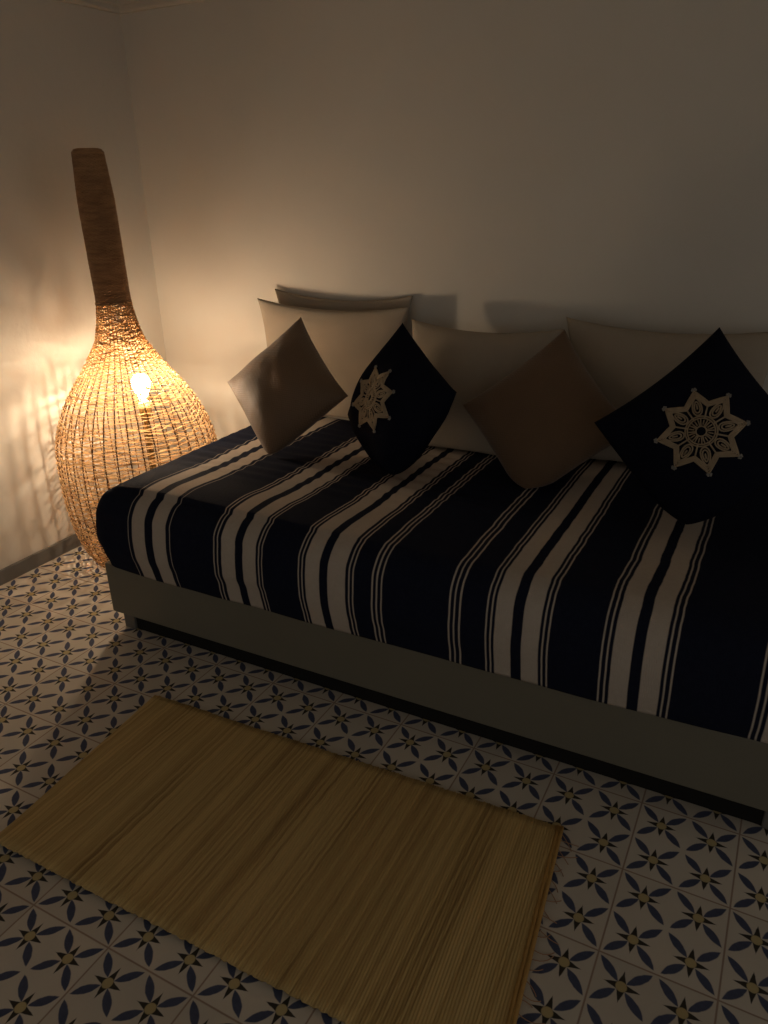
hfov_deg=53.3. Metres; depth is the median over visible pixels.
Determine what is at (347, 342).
pillow
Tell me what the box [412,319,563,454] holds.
pillow
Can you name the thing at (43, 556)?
baseboard
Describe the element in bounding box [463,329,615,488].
cushion
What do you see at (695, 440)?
cushion
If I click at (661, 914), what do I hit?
floor
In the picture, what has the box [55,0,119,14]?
trim
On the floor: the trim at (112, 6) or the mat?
the mat
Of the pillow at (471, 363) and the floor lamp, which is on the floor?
the floor lamp
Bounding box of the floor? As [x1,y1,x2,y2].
[0,540,767,1023]
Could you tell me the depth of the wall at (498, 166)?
2.39 m
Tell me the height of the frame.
0.236 m
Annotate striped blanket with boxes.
[96,417,767,743]
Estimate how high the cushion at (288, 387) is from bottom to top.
0.398 m
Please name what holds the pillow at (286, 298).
on the striped blanket
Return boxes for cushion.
[228,317,347,454]
[348,323,456,474]
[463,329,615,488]
[594,327,767,524]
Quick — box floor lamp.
[55,148,216,568]
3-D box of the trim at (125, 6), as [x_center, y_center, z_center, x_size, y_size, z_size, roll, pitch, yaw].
[1.169,-1.466,1.586,4.860,0.254,0.130,11,26,26]
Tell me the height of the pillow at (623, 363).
0.411 m
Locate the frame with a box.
[105,561,767,828]
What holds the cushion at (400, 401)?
on the striped blanket
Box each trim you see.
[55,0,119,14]
[118,0,211,14]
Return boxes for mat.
[0,695,578,1023]
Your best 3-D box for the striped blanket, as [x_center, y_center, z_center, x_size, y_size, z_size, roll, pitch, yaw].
[0.201,0.032,2.241,1.934,0.262,0.994,11,26,26]
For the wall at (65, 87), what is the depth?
2.68 m
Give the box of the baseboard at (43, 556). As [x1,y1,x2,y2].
[0,527,96,585]
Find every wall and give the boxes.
[0,0,178,569]
[120,0,767,455]
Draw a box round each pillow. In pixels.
[257,298,408,418]
[275,289,412,327]
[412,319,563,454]
[566,317,767,461]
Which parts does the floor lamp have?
bulb, socket stem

